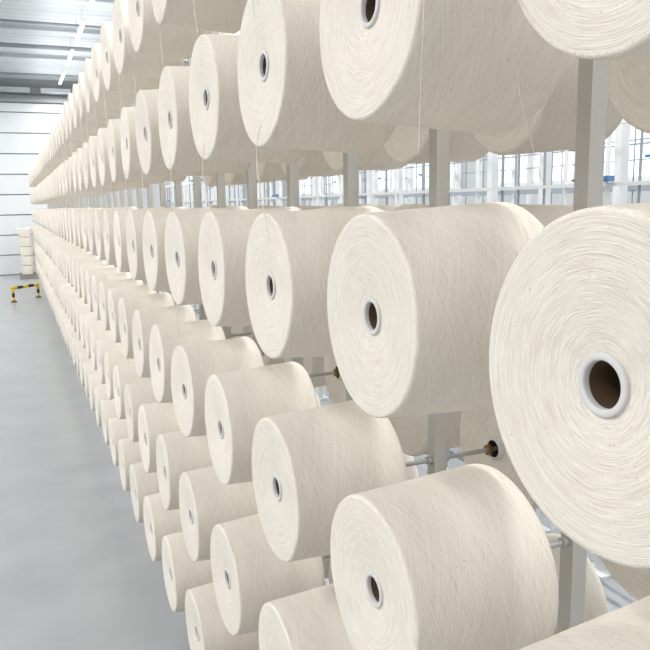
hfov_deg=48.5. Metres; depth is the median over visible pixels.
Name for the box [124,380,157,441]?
spool
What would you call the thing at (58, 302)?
spool
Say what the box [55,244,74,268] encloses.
spool
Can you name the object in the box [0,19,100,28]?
beam
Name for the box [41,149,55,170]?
spool
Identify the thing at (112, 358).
spool
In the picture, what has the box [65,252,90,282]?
spool
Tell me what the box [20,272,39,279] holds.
pallet
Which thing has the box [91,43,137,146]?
spool
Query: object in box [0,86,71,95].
trim
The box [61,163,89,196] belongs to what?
spool
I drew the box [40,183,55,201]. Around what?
spool
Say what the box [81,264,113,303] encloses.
spool
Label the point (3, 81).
wall
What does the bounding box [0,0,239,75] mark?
ceiling
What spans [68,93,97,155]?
spool
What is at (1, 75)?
trim
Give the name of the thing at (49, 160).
spool
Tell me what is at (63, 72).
ceiling lamp
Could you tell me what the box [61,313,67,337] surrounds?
spool
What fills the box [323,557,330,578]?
spool
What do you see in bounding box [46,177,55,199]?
spool
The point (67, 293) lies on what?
spool
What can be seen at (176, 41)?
spool
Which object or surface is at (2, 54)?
beam
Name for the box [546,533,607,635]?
spool
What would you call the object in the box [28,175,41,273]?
cones
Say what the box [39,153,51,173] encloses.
spool
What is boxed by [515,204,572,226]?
spool
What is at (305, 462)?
spool
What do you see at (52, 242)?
spool
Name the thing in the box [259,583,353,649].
spool
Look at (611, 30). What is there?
spool
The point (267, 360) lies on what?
spool
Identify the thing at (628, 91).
spool
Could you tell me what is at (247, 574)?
spool
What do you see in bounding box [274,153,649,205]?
wall
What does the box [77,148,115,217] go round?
spool
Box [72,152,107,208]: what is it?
spool
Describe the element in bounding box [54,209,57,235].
spool
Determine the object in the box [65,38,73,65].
ceiling lamp
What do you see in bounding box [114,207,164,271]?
spool
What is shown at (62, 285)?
spool
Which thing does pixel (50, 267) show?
spool
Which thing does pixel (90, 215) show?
spool
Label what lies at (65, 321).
spool
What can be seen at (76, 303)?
spool
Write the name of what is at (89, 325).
spool
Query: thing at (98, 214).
spool
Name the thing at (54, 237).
spool
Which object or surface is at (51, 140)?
spool
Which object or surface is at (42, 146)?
spool
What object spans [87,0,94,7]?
ceiling lamp
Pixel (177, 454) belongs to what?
spool
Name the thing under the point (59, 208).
spool
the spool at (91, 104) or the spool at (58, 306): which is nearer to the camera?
the spool at (91, 104)
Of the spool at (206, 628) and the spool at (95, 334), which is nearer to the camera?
the spool at (206, 628)
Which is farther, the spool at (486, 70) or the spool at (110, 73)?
the spool at (110, 73)
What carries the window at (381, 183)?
in the wall at (471, 166)
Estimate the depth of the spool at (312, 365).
2.45 m
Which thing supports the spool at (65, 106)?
attached to the frame
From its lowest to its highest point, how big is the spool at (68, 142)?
0.453 m
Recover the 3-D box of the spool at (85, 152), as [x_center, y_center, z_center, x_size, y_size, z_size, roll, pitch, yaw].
[-1.232,-0.821,4.043,0.226,0.401,0.273,-5,10,-20]
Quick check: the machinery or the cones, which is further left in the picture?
the cones
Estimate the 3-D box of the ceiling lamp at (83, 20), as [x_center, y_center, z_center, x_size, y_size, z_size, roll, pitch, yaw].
[-4.105,-5.045,12.064,0.060,0.314,1.500,-5,10,-23]
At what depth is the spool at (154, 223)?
2.25 m
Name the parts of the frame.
post, post, post, post, post, post, post, post, post, post, post, post, post, post, post, post, post, post, post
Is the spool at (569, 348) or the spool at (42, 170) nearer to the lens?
the spool at (569, 348)
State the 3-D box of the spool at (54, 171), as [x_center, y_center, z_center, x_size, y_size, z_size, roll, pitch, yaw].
[-2.447,-1.339,6.833,0.220,0.278,0.280,-6,11,-25]
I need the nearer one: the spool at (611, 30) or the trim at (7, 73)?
the spool at (611, 30)
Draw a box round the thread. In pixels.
[418,0,424,152]
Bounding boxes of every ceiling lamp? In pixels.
[58,61,64,84]
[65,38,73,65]
[74,6,85,41]
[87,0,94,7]
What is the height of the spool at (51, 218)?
0.270 m
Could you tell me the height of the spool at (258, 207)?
0.276 m
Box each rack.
[170,142,649,207]
[230,128,649,205]
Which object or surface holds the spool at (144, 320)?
attached to the frame
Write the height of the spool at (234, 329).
0.270 m
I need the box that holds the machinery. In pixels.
[165,119,649,579]
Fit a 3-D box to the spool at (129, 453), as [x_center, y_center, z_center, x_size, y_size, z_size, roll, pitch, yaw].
[-0.895,0.679,3.573,0.217,0.270,0.270,-5,10,-22]
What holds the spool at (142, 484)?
on the frame
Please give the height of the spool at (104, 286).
0.279 m
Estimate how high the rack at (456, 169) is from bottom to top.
3.000 m
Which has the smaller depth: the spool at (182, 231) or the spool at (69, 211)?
the spool at (182, 231)
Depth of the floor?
3.87 m
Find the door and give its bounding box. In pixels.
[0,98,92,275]
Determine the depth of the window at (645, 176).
9.67 m
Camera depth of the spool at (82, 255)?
5.84 m
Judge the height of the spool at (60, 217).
0.269 m
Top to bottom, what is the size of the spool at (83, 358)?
0.275 m
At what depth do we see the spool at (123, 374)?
3.41 m
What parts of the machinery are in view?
guide rod, post, guide rod, guide rod, post, guide rod, guide rod, guide rod, post, post, post, post, guide rod, post, guide rod, post, guide rod, guide rod, guide rod, rail, post, guide rod, guide rod, post, guide rod, post, guide rod, guide rod, rail, guide rod, post, rail, guide rod, guide rod, guide rod, post, guide rod, guide rod, guide rod, post, guide rod, guide rod, post, guide rod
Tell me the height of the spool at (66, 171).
0.442 m
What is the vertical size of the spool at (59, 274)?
0.273 m
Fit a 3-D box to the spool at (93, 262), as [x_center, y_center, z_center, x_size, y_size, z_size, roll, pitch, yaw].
[-1.671,-0.331,5.203,0.218,0.274,0.274,-5,10,-21]
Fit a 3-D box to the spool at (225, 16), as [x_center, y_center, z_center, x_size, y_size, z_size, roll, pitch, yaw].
[-0.325,-0.846,1.876,0.228,0.396,0.273,-5,10,-21]
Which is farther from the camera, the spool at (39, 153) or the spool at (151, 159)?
the spool at (39, 153)
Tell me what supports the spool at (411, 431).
attached to the frame
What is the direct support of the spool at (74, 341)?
on the frame
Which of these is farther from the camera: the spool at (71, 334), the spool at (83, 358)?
the spool at (71, 334)
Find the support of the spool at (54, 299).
on the frame
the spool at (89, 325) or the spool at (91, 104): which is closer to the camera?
the spool at (91, 104)
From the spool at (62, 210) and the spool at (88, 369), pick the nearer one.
the spool at (88, 369)
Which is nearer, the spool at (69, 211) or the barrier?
the spool at (69, 211)
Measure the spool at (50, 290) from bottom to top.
0.273 m
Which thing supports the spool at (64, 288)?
attached to the frame
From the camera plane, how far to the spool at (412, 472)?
2.22 m
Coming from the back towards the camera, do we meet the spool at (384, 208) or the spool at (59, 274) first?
the spool at (59, 274)
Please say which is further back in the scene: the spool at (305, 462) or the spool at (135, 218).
the spool at (135, 218)
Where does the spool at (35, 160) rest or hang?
attached to the frame
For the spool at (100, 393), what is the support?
on the frame
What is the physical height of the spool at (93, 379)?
0.270 m
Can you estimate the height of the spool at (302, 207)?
0.275 m
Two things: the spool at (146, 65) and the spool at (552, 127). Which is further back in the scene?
the spool at (146, 65)
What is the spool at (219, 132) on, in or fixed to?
attached to the frame
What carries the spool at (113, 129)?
attached to the frame
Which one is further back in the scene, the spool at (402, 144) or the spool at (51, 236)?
the spool at (51, 236)
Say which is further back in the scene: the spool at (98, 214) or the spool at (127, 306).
the spool at (98, 214)
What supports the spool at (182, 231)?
attached to the frame
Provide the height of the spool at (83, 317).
0.270 m
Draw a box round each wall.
[0,78,273,266]
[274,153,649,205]
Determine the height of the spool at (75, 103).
0.426 m
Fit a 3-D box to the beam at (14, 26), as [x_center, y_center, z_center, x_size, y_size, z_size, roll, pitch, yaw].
[-6.654,-5.128,12.156,16.000,0.085,0.080,-5,10,-23]
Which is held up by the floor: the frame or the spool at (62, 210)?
the frame
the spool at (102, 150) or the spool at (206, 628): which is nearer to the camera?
the spool at (206, 628)
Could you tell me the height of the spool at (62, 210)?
0.275 m
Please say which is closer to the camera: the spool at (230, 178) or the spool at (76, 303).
the spool at (230, 178)
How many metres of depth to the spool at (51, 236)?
9.66 m
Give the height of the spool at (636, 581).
0.277 m
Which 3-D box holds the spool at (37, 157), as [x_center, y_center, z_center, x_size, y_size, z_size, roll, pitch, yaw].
[-3.975,-2.259,10.277,0.217,0.277,0.276,-5,10,-23]
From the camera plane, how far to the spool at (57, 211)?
6.84 m
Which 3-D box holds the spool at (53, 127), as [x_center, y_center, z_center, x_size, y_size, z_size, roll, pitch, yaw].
[-2.301,-1.643,6.422,0.218,0.276,0.278,-5,10,-24]
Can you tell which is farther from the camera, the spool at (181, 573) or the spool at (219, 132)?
the spool at (181, 573)
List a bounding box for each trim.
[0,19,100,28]
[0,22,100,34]
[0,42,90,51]
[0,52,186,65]
[0,72,77,77]
[0,74,77,80]
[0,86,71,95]
[67,0,114,4]
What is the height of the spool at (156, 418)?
0.279 m
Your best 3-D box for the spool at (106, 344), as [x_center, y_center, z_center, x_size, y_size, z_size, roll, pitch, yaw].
[-1.208,0.204,4.214,0.222,0.286,0.283,-5,11,-23]
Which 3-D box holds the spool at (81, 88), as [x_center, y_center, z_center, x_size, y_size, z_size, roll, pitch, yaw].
[-1.237,-1.177,3.980,0.225,0.405,0.271,-4,10,-19]
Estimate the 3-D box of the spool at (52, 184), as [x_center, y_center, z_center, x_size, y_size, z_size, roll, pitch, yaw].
[-2.600,-1.387,7.186,0.220,0.276,0.276,-5,11,-24]
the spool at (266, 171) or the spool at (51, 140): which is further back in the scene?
the spool at (51, 140)
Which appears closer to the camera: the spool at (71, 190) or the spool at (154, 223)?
the spool at (154, 223)
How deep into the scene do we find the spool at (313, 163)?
2.38 m
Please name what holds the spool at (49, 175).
attached to the frame
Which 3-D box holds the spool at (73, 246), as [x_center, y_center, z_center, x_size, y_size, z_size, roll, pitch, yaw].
[-2.585,-0.672,7.306,0.218,0.268,0.269,-5,10,-23]
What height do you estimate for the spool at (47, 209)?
0.277 m
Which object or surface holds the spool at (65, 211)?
attached to the frame
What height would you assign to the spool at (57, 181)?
0.269 m
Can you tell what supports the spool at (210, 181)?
attached to the frame
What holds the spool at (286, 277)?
attached to the frame
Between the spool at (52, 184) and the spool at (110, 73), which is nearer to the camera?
the spool at (110, 73)
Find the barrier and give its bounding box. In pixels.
[10,283,41,301]
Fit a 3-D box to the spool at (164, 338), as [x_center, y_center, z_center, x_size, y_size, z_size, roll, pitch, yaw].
[-0.454,0.124,2.400,0.221,0.273,0.274,-5,10,-23]
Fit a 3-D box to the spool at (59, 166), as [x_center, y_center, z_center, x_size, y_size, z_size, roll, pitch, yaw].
[-2.142,-1.219,6.133,0.219,0.279,0.280,-5,10,-23]
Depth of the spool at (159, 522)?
2.75 m
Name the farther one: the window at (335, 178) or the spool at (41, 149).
the window at (335, 178)
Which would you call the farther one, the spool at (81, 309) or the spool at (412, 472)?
the spool at (81, 309)
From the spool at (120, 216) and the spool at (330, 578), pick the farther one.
the spool at (120, 216)
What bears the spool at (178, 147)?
attached to the frame
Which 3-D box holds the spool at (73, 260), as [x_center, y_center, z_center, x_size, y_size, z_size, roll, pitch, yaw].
[-1.824,-0.389,5.556,0.217,0.279,0.279,-5,11,-24]
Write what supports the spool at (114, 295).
attached to the frame
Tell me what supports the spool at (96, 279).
attached to the frame
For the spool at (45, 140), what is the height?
0.276 m
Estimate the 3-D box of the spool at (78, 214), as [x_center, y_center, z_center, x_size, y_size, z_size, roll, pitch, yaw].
[-1.525,-0.641,4.788,0.219,0.269,0.270,-5,10,-22]
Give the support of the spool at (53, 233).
attached to the frame
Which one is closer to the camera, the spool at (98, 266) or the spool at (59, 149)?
the spool at (98, 266)
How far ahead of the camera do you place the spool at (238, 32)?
2.99 m
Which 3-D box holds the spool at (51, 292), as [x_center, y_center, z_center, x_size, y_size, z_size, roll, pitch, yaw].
[-3.636,-0.332,9.881,0.218,0.276,0.277,-5,10,-22]
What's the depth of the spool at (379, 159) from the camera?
2.08 m
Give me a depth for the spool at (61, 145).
5.68 m
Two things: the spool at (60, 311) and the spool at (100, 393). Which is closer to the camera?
the spool at (100, 393)
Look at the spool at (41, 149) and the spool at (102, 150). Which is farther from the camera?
the spool at (41, 149)
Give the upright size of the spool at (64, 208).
0.280 m
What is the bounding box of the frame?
[47,31,608,633]
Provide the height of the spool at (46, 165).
0.275 m
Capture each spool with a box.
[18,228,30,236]
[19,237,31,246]
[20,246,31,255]
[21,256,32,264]
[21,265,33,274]
[35,160,45,177]
[37,157,48,175]
[38,155,49,174]
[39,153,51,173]
[40,151,52,171]
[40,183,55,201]
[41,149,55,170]
[42,146,56,168]
[42,233,54,248]
[43,179,58,200]
[44,143,58,167]
[45,140,60,164]
[45,178,64,200]
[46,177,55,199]
[46,236,58,255]
[47,137,64,163]
[47,209,50,230]
[47,237,63,257]
[47,262,52,280]
[48,134,67,160]
[48,175,62,199]
[49,208,63,231]
[49,239,61,259]
[49,266,56,286]
[49,289,53,306]
[50,130,71,158]
[50,174,70,199]
[50,210,53,232]
[50,239,64,261]
[50,291,55,310]
[51,172,74,199]
[51,240,67,263]
[52,125,70,155]
[52,208,69,233]
[52,294,57,313]
[53,170,70,197]
[53,298,58,317]
[54,120,76,152]
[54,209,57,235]
[54,273,63,295]
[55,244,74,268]
[55,301,61,321]
[56,168,59,196]
[56,208,74,236]
[56,276,64,299]
[57,115,81,148]
[57,245,78,271]
[57,305,63,326]
[58,165,85,197]
[58,309,64,331]
[59,210,63,237]
[59,247,79,274]
[60,109,87,169]
[60,283,70,307]
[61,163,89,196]
[61,209,66,239]
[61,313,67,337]
[62,249,84,278]
[63,102,88,168]
[63,287,73,312]
[63,318,69,343]
[64,160,95,214]
[64,207,89,241]
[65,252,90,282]
[65,290,77,318]
[65,324,73,350]
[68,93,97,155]
[68,157,100,217]
[68,209,74,243]
[68,254,95,286]
[68,295,82,324]
[68,330,76,357]
[71,256,98,291]
[71,337,81,365]
[72,84,107,156]
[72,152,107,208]
[72,208,96,245]
[72,300,87,331]
[75,306,88,339]
[75,344,85,375]
[76,208,100,248]
[76,260,106,297]
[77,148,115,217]
[78,73,120,148]
[79,312,94,347]
[79,352,91,385]
[81,207,115,251]
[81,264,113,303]
[82,143,124,207]
[83,362,97,397]
[84,59,132,146]
[84,319,102,358]
[86,267,122,311]
[87,209,96,254]
[88,136,135,220]
[88,373,105,410]
[90,328,111,369]
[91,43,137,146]
[92,272,131,320]
[94,206,136,259]
[94,385,107,426]
[96,338,121,383]
[97,128,149,225]
[99,278,143,330]
[100,22,159,126]
[100,399,116,444]
[103,209,125,264]
[104,349,134,399]
[107,119,164,216]
[107,284,156,342]
[108,417,128,465]
[112,0,183,109]
[113,363,150,418]
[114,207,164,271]
[118,292,174,358]
[118,438,141,490]
[120,107,186,210]
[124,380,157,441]
[126,207,186,279]
[128,0,211,96]
[129,462,159,522]
[132,305,196,377]
[135,89,212,214]
[138,402,179,472]
[142,207,208,290]
[143,493,182,561]
[149,319,224,402]
[152,0,246,74]
[156,430,212,509]
[158,66,251,217]
[162,531,212,611]
[165,206,247,336]
[171,336,263,436]
[179,466,258,561]
[185,582,259,649]
[189,34,305,210]
[198,207,300,326]
[201,172,245,186]
[205,362,318,484]
[210,514,325,635]
[221,31,239,34]
[225,172,273,183]
[231,326,251,338]
[237,0,395,242]
[245,205,383,358]
[251,327,283,365]
[252,400,407,561]
[256,162,307,180]
[257,206,286,208]
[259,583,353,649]
[281,150,342,176]
[284,357,326,387]
[299,205,333,209]
[319,0,569,180]
[323,144,406,171]
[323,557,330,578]
[324,356,345,403]
[327,202,543,417]
[328,560,332,583]
[330,464,558,649]
[333,204,397,211]
[384,125,488,163]
[388,411,462,455]
[393,204,450,210]
[403,453,418,479]
[460,408,538,509]
[473,56,622,154]
[489,202,649,568]
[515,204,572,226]
[518,0,649,64]
[519,596,649,649]
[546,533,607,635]
[600,557,649,599]
[607,61,649,133]
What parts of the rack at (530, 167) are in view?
post, guide rod, post, post, guide rod, rail, rail, guide rod, post, guide rod, rail, post, guide rod, guide rod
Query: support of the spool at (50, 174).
attached to the frame
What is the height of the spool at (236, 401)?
0.272 m
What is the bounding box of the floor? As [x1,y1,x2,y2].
[0,275,637,649]
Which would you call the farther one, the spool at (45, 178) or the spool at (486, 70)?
the spool at (45, 178)
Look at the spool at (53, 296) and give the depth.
9.43 m
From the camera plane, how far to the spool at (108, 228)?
3.28 m
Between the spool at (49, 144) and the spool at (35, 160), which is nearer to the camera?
the spool at (49, 144)
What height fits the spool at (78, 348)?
0.278 m
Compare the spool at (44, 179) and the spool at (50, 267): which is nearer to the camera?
the spool at (44, 179)
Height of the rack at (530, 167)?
3.000 m
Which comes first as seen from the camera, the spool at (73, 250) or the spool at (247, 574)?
the spool at (247, 574)
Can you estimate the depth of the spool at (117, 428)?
3.81 m
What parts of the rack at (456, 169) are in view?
guide rod, post, guide rod, guide rod, post, guide rod, rail, post, guide rod, guide rod, post, post, guide rod, guide rod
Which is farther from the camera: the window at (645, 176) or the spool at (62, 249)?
the window at (645, 176)
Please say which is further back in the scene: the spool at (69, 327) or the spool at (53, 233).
the spool at (53, 233)
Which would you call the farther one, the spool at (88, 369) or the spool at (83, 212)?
the spool at (88, 369)
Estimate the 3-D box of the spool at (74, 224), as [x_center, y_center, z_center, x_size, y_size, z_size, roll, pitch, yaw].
[-1.678,-0.696,5.141,0.217,0.274,0.273,-5,10,-22]
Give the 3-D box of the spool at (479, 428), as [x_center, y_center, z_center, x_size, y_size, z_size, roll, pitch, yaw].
[0.445,0.246,1.529,0.218,0.273,0.271,-5,10,-24]
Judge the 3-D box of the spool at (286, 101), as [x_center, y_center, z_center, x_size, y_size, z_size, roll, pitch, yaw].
[-0.013,-0.360,1.235,0.228,0.425,0.276,-5,10,-22]
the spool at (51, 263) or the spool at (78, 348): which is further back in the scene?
the spool at (51, 263)
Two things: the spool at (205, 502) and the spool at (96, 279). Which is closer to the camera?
the spool at (205, 502)
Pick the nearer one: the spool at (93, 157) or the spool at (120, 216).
the spool at (120, 216)
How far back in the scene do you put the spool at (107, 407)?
4.16 m
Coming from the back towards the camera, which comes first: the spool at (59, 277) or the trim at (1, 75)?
the trim at (1, 75)
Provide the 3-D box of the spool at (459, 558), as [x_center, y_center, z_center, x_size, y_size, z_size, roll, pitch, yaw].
[0.156,0.341,0.998,0.217,0.270,0.269,-5,10,-23]
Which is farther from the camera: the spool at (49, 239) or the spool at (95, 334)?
the spool at (49, 239)
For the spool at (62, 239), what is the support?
attached to the frame
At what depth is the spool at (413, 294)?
0.83 m
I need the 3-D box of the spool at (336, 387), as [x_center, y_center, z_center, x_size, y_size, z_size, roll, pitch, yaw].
[0.138,0.135,2.235,0.217,0.273,0.273,-5,10,-22]
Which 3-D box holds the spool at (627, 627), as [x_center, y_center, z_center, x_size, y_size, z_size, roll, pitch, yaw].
[0.308,0.395,0.644,0.220,0.275,0.275,-5,10,-22]
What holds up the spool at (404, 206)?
attached to the frame
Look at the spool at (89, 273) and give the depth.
4.42 m
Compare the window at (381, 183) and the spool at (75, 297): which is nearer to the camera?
the spool at (75, 297)
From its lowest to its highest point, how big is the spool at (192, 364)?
0.273 m
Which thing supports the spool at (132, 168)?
attached to the frame
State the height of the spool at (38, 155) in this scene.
0.277 m
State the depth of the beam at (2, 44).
13.58 m
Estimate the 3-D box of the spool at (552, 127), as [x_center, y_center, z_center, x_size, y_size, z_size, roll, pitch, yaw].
[0.430,-0.469,1.413,0.220,0.269,0.269,-5,10,-22]
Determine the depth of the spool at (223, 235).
1.53 m
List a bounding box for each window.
[301,176,337,195]
[366,162,452,192]
[498,126,649,186]
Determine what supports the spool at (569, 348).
attached to the frame

